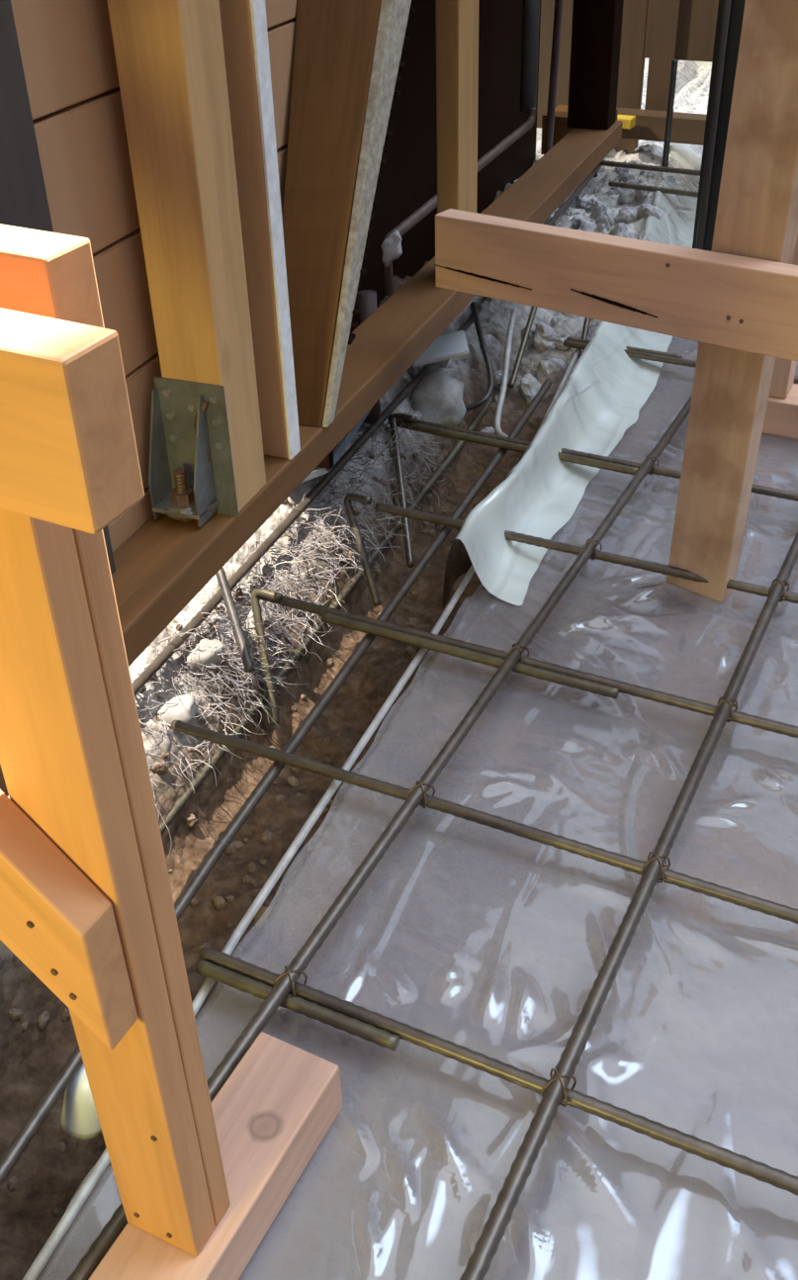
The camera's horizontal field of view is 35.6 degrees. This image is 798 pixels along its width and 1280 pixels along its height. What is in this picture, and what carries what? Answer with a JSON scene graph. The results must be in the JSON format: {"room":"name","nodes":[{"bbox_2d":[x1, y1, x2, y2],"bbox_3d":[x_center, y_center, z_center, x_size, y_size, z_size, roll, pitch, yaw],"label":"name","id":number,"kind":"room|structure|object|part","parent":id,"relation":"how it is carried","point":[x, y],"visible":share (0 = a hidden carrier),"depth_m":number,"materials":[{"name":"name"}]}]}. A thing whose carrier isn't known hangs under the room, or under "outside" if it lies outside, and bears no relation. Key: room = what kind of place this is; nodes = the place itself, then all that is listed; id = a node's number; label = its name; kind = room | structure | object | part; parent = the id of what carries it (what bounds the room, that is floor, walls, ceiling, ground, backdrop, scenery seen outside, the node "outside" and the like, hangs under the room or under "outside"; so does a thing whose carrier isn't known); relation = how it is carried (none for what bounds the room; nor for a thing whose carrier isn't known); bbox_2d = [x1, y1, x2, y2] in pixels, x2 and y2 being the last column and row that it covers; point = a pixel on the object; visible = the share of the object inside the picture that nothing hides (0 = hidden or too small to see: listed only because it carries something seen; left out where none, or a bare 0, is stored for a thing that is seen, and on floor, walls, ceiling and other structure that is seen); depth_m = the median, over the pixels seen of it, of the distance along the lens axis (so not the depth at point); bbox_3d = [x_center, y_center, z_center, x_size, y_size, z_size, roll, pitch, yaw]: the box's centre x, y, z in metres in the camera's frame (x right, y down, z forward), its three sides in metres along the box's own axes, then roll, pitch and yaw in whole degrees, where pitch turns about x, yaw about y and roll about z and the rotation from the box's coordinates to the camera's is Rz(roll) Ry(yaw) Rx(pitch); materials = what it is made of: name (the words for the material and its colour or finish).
{"room":"construction site","nodes":[
{"label":"construction site","id":0,"kind":"room"},
{"bbox_2d":[10,0,541,551],"bbox_3d":[-0.745,-0.823,1.696,0.594,2.644,7.370,11,37,18],"label":"wall","id":1,"kind":"structure","parent":0,"point":[67,51],"depth_m":1.99,"materials":[{"name":"brown wood"}]},
{"bbox_2d":[0,120,623,796],"bbox_3d":[-0.045,-0.635,2.734,0.142,0.066,4.200,11,37,18],"label":"beam","id":2,"kind":"structure","parent":1,"relation":"attached to","point":[160,568],"depth_m":2.44,"materials":[{"name":"brown wood"}]},
{"bbox_2d":[0,0,115,574],"bbox_3d":[-0.513,-0.862,1.357,0.051,1.915,0.126,11,37,18],"label":"post","id":3,"kind":"object","parent":2,"relation":"on","point":[24,203],"visible":0.2,"depth_m":1.54,"materials":[{"name":"grey wood"}]},
{"bbox_2d":[106,0,266,527],"bbox_3d":[-0.346,-0.980,1.591,0.130,2.000,0.193,11,37,18],"label":"wall post","id":4,"kind":"object","parent":2,"relation":"on","point":[169,54],"depth_m":1.86,"materials":[{"name":"brown wood"}]},
{"bbox_2d":[165,495,195,512],"bbox_3d":[-0.358,-0.229,2.060,0.060,0.006,0.060,11,37,18],"label":"washer","id":5,"kind":"object","parent":4,"relation":"in","point":[187,503],"depth_m":2.04,"materials":[{"name":"metal"}]},
{"bbox_3d":[-0.357,-0.205,2.077,0.019,0.174,0.022,11,37,18],"label":"anchor rod","id":6,"kind":"part","parent":4,"relation":"part of","materials":[{"name":"brown metal"}]},
{"bbox_3d":[-0.357,-0.225,2.065,0.088,0.007,0.066,11,37,18],"label":"seat plate","id":7,"kind":"part","parent":4,"relation":"part of","materials":[{"name":"metal"}]},
{"bbox_2d":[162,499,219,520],"bbox_3d":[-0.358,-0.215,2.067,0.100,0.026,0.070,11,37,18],"label":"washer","id":8,"kind":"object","parent":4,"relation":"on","point":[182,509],"depth_m":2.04,"materials":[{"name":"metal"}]},
{"bbox_3d":[-0.345,-0.261,2.031,0.130,0.318,0.076,11,37,18],"label":"hold down bracket","id":9,"kind":"part","parent":4,"relation":"part of","materials":[{"name":"grey metal"}]},
{"bbox_2d":[218,0,300,459],"bbox_3d":[-0.278,-1.132,1.730,0.142,1.915,0.042,11,37,18],"label":"stud","id":10,"kind":"object","parent":2,"relation":"on","point":[243,22],"visible":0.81,"depth_m":2.01,"materials":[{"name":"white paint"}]},
{"bbox_2d":[282,0,416,427],"bbox_3d":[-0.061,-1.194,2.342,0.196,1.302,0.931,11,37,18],"label":"stud","id":11,"kind":"object","parent":2,"relation":"on","point":[347,53],"visible":0.95,"depth_m":2.29,"materials":[{"name":"paint"}]},
{"bbox_2d":[380,229,402,268],"bbox_3d":[-0.018,-0.961,3.051,0.055,0.091,0.032,-9,36,-10],"label":"paper scrap","id":12,"kind":"object","parent":2,"relation":"on","point":[391,246],"visible":1,"depth_m":3.04,"materials":[{"name":"paper"}]},
{"bbox_2d":[435,0,478,213],"bbox_3d":[0.118,-1.675,2.483,0.055,1.915,0.141,11,37,18],"label":"stud","id":13,"kind":"object","parent":2,"relation":"on","point":[457,21],"visible":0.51,"depth_m":2.77,"materials":[{"name":"brown wood"}]},
{"bbox_2d":[566,0,624,130],"bbox_3d":[0.632,-2.543,3.693,0.141,1.915,0.121,11,37,18],"label":"stud","id":14,"kind":"object","parent":2,"relation":"on","point":[596,27],"visible":1,"depth_m":4.08,"materials":[{"name":"brown wood"}]},
{"bbox_2d":[0,58,797,1279],"bbox_3d":[1.174,-1.504,4.698,6.600,0.447,11.500,11,37,18],"label":"ground","id":15,"kind":"structure","parent":0,"point":[493,943],"depth_m":2.04,"materials":[{"name":"soil"}]},
{"bbox_2d":[60,1064,102,1139],"bbox_3d":[-0.440,0.642,1.746,0.086,0.116,0.068,-21,40,-25],"label":"bottle","id":16,"kind":"object","parent":15,"relation":"on","point":[79,1119],"visible":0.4,"depth_m":1.72,"materials":[{"name":"plastic"}]},
{"bbox_2d":[155,693,196,727],"bbox_3d":[-0.437,0.144,2.407,0.088,0.064,0.073,-4,35,-3],"label":"stone","id":17,"kind":"object","parent":15,"relation":"on","point":[185,711],"visible":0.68,"depth_m":2.39,"materials":[{"name":"white stone"}]},
{"bbox_2d":[182,638,225,677],"bbox_3d":[-0.400,0.039,2.504,0.098,0.097,0.075,-6,35,-6],"label":"stone","id":18,"kind":"object","parent":15,"relation":"on","point":[203,650],"visible":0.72,"depth_m":2.48,"materials":[{"name":"white stone"}]},
{"bbox_2d":[253,905,273,932],"bbox_3d":[-0.227,0.484,2.134,0.057,0.069,0.062,15,38,22],"label":"stone","id":19,"kind":"object","parent":15,"relation":"on","point":[263,912],"visible":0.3,"depth_m":2.11,"materials":[{"name":"grey stone"}]},
{"bbox_2d":[130,398,460,857],"bbox_3d":[-0.208,-0.181,2.876,0.294,0.317,1.736,11,37,18],"label":"roots","id":20,"kind":"object","parent":15,"relation":"on","point":[229,653],"visible":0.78,"depth_m":2.73},
{"bbox_2d":[215,567,255,673],"bbox_3d":[-0.332,-0.041,2.504,0.021,0.140,0.208,-14,37,-16],"label":"stirrup","id":21,"kind":"object","parent":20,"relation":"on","point":[223,582],"visible":0.97,"depth_m":2.50,"materials":[{"name":"grey metal"}]},
{"bbox_2d":[159,396,494,833],"bbox_3d":[-0.107,-0.153,2.978,0.024,0.042,2.101,12,37,18],"label":"rebar","id":22,"kind":"object","parent":15,"relation":"on","point":[346,590],"visible":0.68,"depth_m":2.81,"materials":[{"name":"grey metal"}]},
{"bbox_2d":[250,588,282,726],"bbox_3d":[-0.258,0.033,2.598,0.067,0.234,0.195,-9,36,-10],"label":"stirrup","id":23,"kind":"object","parent":22,"relation":"attached to","point":[264,593],"visible":0.97,"depth_m":2.59,"materials":[{"name":"metal"}]},
{"bbox_2d":[302,407,372,482],"bbox_3d":[-0.117,-0.549,3.054,0.094,0.110,0.553,10,37,16],"label":"board","id":24,"kind":"object","parent":15,"relation":"on","point":[340,447],"visible":0.24,"depth_m":2.89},
{"bbox_2d":[357,289,380,423],"bbox_3d":[-0.076,-0.720,3.173,0.048,0.341,0.055,15,38,22],"label":"pipe stub","id":25,"kind":"object","parent":15,"relation":"on","point":[367,304],"visible":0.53,"depth_m":3.08,"materials":[{"name":"grey plastic"}]},
{"bbox_2d":[409,366,466,436],"bbox_3d":[0.094,-0.660,3.505,0.166,0.179,0.194,15,38,22],"label":"stone","id":26,"kind":"object","parent":15,"relation":"on","point":[439,395],"visible":0.7,"depth_m":3.46,"materials":[{"name":"grey stone"}]},
{"bbox_2d":[464,301,494,411],"bbox_3d":[0.245,-0.851,3.726,0.100,0.176,0.453,3,35,7],"label":"stirrup","id":27,"kind":"object","parent":15,"relation":"on","point":[491,377],"visible":0.95,"depth_m":3.67,"materials":[{"name":"metal"}]},
{"bbox_2d":[493,307,517,437],"bbox_3d":[0.313,-0.784,3.637,0.055,0.186,0.564,2,35,5],"label":"stirrup","id":28,"kind":"object","parent":15,"relation":"on","point":[507,349],"visible":0.89,"depth_m":3.64,"materials":[{"name":"grey metal"}]},
{"bbox_2d":[508,306,537,388],"bbox_3d":[0.385,-0.918,3.797,0.020,0.174,0.350,9,37,15],"label":"stirrup","id":29,"kind":"object","parent":15,"relation":"on","point":[532,314],"visible":0.88,"depth_m":3.77,"materials":[{"name":"grey metal"}]},
{"bbox_2d":[407,161,677,434],"bbox_3d":[0.627,-1.284,4.387,0.607,0.345,2.238,10,37,17],"label":"rubble","id":30,"kind":"object","parent":15,"relation":"on","point":[545,338],"visible":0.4,"depth_m":4.43,"materials":[{"name":"grey stone"}]},
{"bbox_2d":[132,314,473,696],"bbox_3d":[-0.175,-0.390,3.005,0.028,0.022,2.250,11,37,18],"label":"rebar","id":31,"kind":"object","parent":30,"relation":"on","point":[217,598],"visible":0.78,"depth_m":2.77,"materials":[{"name":"metal"}]},
{"bbox_2d":[412,330,469,366],"bbox_3d":[0.111,-0.813,3.462,0.161,0.059,0.120,-3,35,-1],"label":"sheet","id":32,"kind":"object","parent":30,"relation":"on","point":[451,345],"visible":0.69,"depth_m":3.44,"materials":[{"name":"white plastic"}]},
{"bbox_2d":[469,165,601,315],"bbox_3d":[0.519,-1.463,4.444,0.024,0.082,1.601,12,37,18],"label":"rebar","id":33,"kind":"object","parent":30,"relation":"on","point":[592,174],"visible":0.52,"depth_m":4.67,"materials":[{"name":"metal"}]},
{"bbox_2d":[541,104,618,154],"bbox_3d":[0.731,-2.060,5.030,0.250,0.151,0.201,15,38,22],"label":"dark timber","id":34,"kind":"object","parent":30,"relation":"on","point":[561,130],"visible":0.31,"depth_m":4.97,"materials":[{"name":"brown wood"}]},
{"bbox_2d":[598,160,700,176],"bbox_3d":[1.003,-1.849,4.866,0.500,0.022,0.024,16,39,24],"label":"rebar","id":35,"kind":"object","parent":30,"relation":"on","point":[603,162],"visible":0.77,"depth_m":4.87,"materials":[{"name":"metal"}]},
{"bbox_2d":[608,181,698,196],"bbox_3d":[0.990,-1.716,4.730,0.401,0.022,0.024,18,40,25],"label":"rebar","id":36,"kind":"object","parent":30,"relation":"on","point":[611,183],"visible":0.87,"depth_m":4.73,"materials":[{"name":"brown metal"}]},
{"bbox_2d":[577,317,590,359],"bbox_3d":[0.572,-0.947,3.813,0.020,0.175,0.295,7,36,12],"label":"stirrup","id":37,"kind":"object","parent":15,"relation":"on","point":[587,320],"visible":0.24,"depth_m":3.81,"materials":[{"name":"metal"}]},
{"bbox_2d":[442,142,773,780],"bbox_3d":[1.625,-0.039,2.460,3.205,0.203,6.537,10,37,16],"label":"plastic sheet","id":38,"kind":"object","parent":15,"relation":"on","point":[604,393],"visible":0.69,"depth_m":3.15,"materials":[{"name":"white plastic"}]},
{"bbox_2d":[88,1031,342,1279],"bbox_3d":[-0.247,0.711,1.470,0.122,0.090,0.527,15,38,22],"label":"base block","id":39,"kind":"object","parent":38,"relation":"on","point":[275,1109],"visible":0.8,"depth_m":1.53,"materials":[{"name":"brown wood"}]},
{"bbox_2d":[0,223,230,1256],"bbox_3d":[-0.659,-0.010,1.209,1.194,1.408,0.202,16,39,24],"label":"trestle","id":40,"kind":"object","parent":39,"relation":"on","point":[87,904],"visible":1,"depth_m":1.01,"materials":[{"name":"brown wood"}]},
{"bbox_3d":[-0.688,-0.356,1.085,1.065,0.111,0.050,16,39,24],"label":"rail","id":41,"kind":"part","parent":40,"relation":"part of","materials":[{"name":"brown wood"}]},
{"bbox_3d":[-0.694,-0.269,0.961,1.188,0.111,0.052,16,39,23],"label":"rail","id":42,"kind":"part","parent":40,"relation":"part of","materials":[{"name":"brown wood"}]},
{"bbox_2d":[195,960,400,1051],"bbox_3d":[-0.147,0.514,1.755,0.320,0.022,0.026,15,38,22],"label":"rebar","id":43,"kind":"object","parent":38,"relation":"on","point":[382,1038],"visible":0.89,"depth_m":1.74,"materials":[{"name":"brown metal"}]},
{"bbox_2d":[22,348,581,1279],"bbox_3d":[0.012,0.044,2.463,0.074,0.022,3.392,10,37,17],"label":"pipe","id":44,"kind":"object","parent":38,"relation":"on","point":[60,1230],"visible":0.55,"depth_m":1.99,"materials":[{"name":"white plastic"}]},
{"bbox_2d":[320,612,619,699],"bbox_3d":[0.126,0.026,2.436,0.630,0.022,0.025,15,38,22],"label":"rebar","id":45,"kind":"object","parent":38,"relation":"on","point":[365,627],"visible":0.95,"depth_m":2.42,"materials":[{"name":"brown metal"}]},
{"bbox_2d":[170,719,797,923],"bbox_3d":[0.798,0.457,1.766,2.700,0.060,0.044,15,38,22],"label":"rebar","id":46,"kind":"object","parent":38,"relation":"on","point":[769,907],"visible":0.89,"depth_m":2.03,"materials":[{"name":"metal"}]},
{"bbox_2d":[199,946,797,1195],"bbox_3d":[0.762,0.727,1.383,2.350,0.060,0.044,15,38,22],"label":"rebar","id":47,"kind":"object","parent":38,"relation":"on","point":[743,1164],"visible":0.85,"depth_m":1.64,"materials":[{"name":"metal"}]},
{"bbox_2d":[389,419,639,475],"bbox_3d":[0.282,-0.496,3.170,0.685,0.022,0.024,16,39,23],"label":"rebar","id":48,"kind":"object","parent":38,"relation":"on","point":[493,442],"visible":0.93,"depth_m":3.17,"materials":[{"name":"brown metal"}]},
{"bbox_2d":[250,588,797,737],"bbox_3d":[0.946,0.216,2.101,2.800,0.060,0.044,15,38,22],"label":"rebar","id":49,"kind":"object","parent":38,"relation":"on","point":[693,705],"visible":0.77,"depth_m":2.35,"materials":[{"name":"metal"}]},
{"bbox_2d":[0,378,552,1186],"bbox_3d":[-0.103,0.064,2.439,0.041,0.027,2.950,11,37,18],"label":"rebar","id":50,"kind":"object","parent":49,"relation":"attached to","point":[29,1130],"visible":0.8,"depth_m":2.17,"materials":[{"name":"metal"}]},
{"bbox_2d":[67,395,691,1279],"bbox_3d":[0.352,-0.124,2.603,0.026,0.024,4.300,15,38,22],"label":"rebar","id":51,"kind":"object","parent":49,"relation":"on","point":[110,1233],"visible":0.62,"depth_m":1.97,"materials":[{"name":"metal"}]},
{"bbox_2d":[459,531,797,1279],"bbox_3d":[0.672,0.024,2.378,0.026,0.024,4.500,15,38,22],"label":"rebar","id":52,"kind":"object","parent":49,"relation":"on","point":[479,1263],"visible":1,"depth_m":1.75,"materials":[{"name":"metal"}]},
{"bbox_2d":[374,502,797,603],"bbox_3d":[1.170,-0.005,2.405,2.730,0.060,0.044,15,38,22],"label":"rebar","id":53,"kind":"object","parent":38,"relation":"on","point":[740,586],"visible":0.88,"depth_m":2.71,"materials":[{"name":"metal"}]},
{"bbox_2d":[344,493,380,606],"bbox_3d":[-0.070,-0.218,2.944,0.057,0.233,0.172,-17,38,-20],"label":"stirrup","id":54,"kind":"object","parent":53,"relation":"attached to","point":[360,546],"visible":0.99,"depth_m":2.93,"materials":[{"name":"metal"}]},
{"bbox_2d":[387,414,797,501],"bbox_3d":[1.278,-0.259,2.760,2.920,0.060,0.049,15,38,22],"label":"rebar","id":55,"kind":"object","parent":38,"relation":"on","point":[667,472],"visible":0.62,"depth_m":3.06,"materials":[{"name":"metal"}]},
{"bbox_2d":[389,413,416,567],"bbox_3d":[0.022,-0.392,3.190,0.071,0.236,0.420,-3,35,-1],"label":"stirrup","id":56,"kind":"object","parent":55,"relation":"attached to","point":[409,417],"visible":0.9,"depth_m":3.19,"materials":[{"name":"metal"}]},
{"bbox_2d":[434,0,797,602],"bbox_3d":[0.644,-0.664,2.235,1.350,1.410,0.131,23,42,31],"label":"prop","id":57,"kind":"object","parent":38,"relation":"on","point":[738,299],"visible":0.96,"depth_m":2.33,"materials":[{"name":"brown wood"}]},
{"bbox_3d":[0.643,-0.688,2.269,0.136,1.413,0.060,25,43,31],"label":"post","id":58,"kind":"part","parent":57,"relation":"part of","materials":[{"name":"brown wood"}]},
{"bbox_2d":[566,337,682,358],"bbox_3d":[0.663,-0.862,3.672,0.350,0.022,0.024,15,39,23],"label":"rebar","id":59,"kind":"object","parent":38,"relation":"on","point":[568,338],"visible":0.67,"depth_m":3.64,"materials":[{"name":"brown metal"}]},
{"bbox_2d":[661,59,678,167],"bbox_3d":[1.061,-2.039,4.872,0.026,0.440,0.026,-2,35,0],"label":"rebar","id":60,"kind":"object","parent":38,"relation":"on","point":[674,67],"visible":0.9,"depth_m":4.85,"materials":[{"name":"grey metal"}]},
{"bbox_2d":[563,339,797,383],"bbox_3d":[1.692,-0.575,3.217,2.670,0.022,0.034,15,38,22],"label":"rebar","id":61,"kind":"object","parent":38,"relation":"on","point":[569,343],"visible":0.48,"depth_m":3.61,"materials":[{"name":"metal"}]},
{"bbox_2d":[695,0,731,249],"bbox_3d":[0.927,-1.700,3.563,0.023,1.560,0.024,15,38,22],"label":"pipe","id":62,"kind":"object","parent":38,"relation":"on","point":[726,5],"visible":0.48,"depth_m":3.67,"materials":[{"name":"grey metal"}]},
{"bbox_2d":[692,0,745,251],"bbox_3d":[0.972,-1.786,3.596,0.086,1.660,0.081,15,38,22],"label":"steel post","id":63,"kind":"object","parent":38,"relation":"on","point":[737,6],"visible":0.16,"depth_m":3.70,"materials":[{"name":"black metal"}]},
{"bbox_2d":[761,383,797,439],"bbox_3d":[1.056,-0.600,3.268,0.300,0.096,0.131,15,38,22],"label":"base block","id":64,"kind":"object","parent":38,"relation":"on","point":[781,414],"visible":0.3,"depth_m":3.23,"materials":[{"name":"brown wood"}]},
{"bbox_2d":[768,233,797,398],"bbox_3d":[0.959,-1.198,2.895,0.106,1.314,0.091,15,38,22],"label":"prop","id":65,"kind":"object","parent":64,"relation":"on","point":[783,373],"visible":0.22,"depth_m":3.20,"materials":[{"name":"brown wood"}]},
{"bbox_2d":[616,107,706,145],"bbox_3d":[1.133,-2.160,5.223,0.520,0.101,0.101,15,38,22],"label":"beam","id":66,"kind":"structure","parent":15,"relation":"on","point":[686,128],"depth_m":5.19,"materials":[{"name":"brown wood"}]},
{"bbox_2d":[617,114,636,129],"bbox_3d":[0.920,-2.173,5.199,0.130,0.041,0.071,15,38,22],"label":"block","id":67,"kind":"object","parent":66,"relation":"attached to","point":[629,122],"visible":0.48,"depth_m":5.16,"materials":[{"name":"paint"}]},
{"bbox_2d":[537,0,719,152],"bbox_3d":[1.478,-2.552,4.922,2.080,1.500,0.050,15,38,22],"label":"fence","id":68,"kind":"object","parent":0,"point":[661,32],"depth_m":5.23,"materials":[{"name":"brown wood"}]},
{"bbox_2d":[693,60,712,67],"bbox_3d":[1.665,-3.846,6.611,5.000,1.600,0.060,15,38,22],"label":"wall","id":69,"kind":"structure","parent":0,"point":[699,63],"depth_m":6.98,"materials":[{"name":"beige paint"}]},
{"bbox_3d":[-0.535,-1.899,1.133,1.299,0.030,7.625,15,38,22],"label":"ceiling","id":70,"kind":"structure","parent":0,"visible":0},
{"bbox_2d":[519,0,540,112],"bbox_3d":[0.406,-2.518,3.607,0.053,1.845,0.056,15,38,22],"label":"drain pipe","id":71,"kind":"object","parent":70,"relation":"hanging from","point":[528,76],"visible":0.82,"depth_m":4.02,"materials":[{"name":"black plastic"}]},
{"bbox_2d":[381,106,537,295],"bbox_3d":[0.207,-1.329,3.660,0.028,0.180,1.348,11,37,18],"label":"pipe","id":72,"kind":"object","parent":71,"relation":"attached to","point":[430,205],"visible":0.68,"depth_m":3.36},
{"bbox_2d":[544,0,562,155],"bbox_3d":[0.403,-2.336,3.642,0.028,2.183,0.755,11,37,18],"label":"conduit","id":73,"kind":"object","parent":70,"relation":"attached to","point":[558,14],"visible":0.43,"depth_m":4.27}
]}

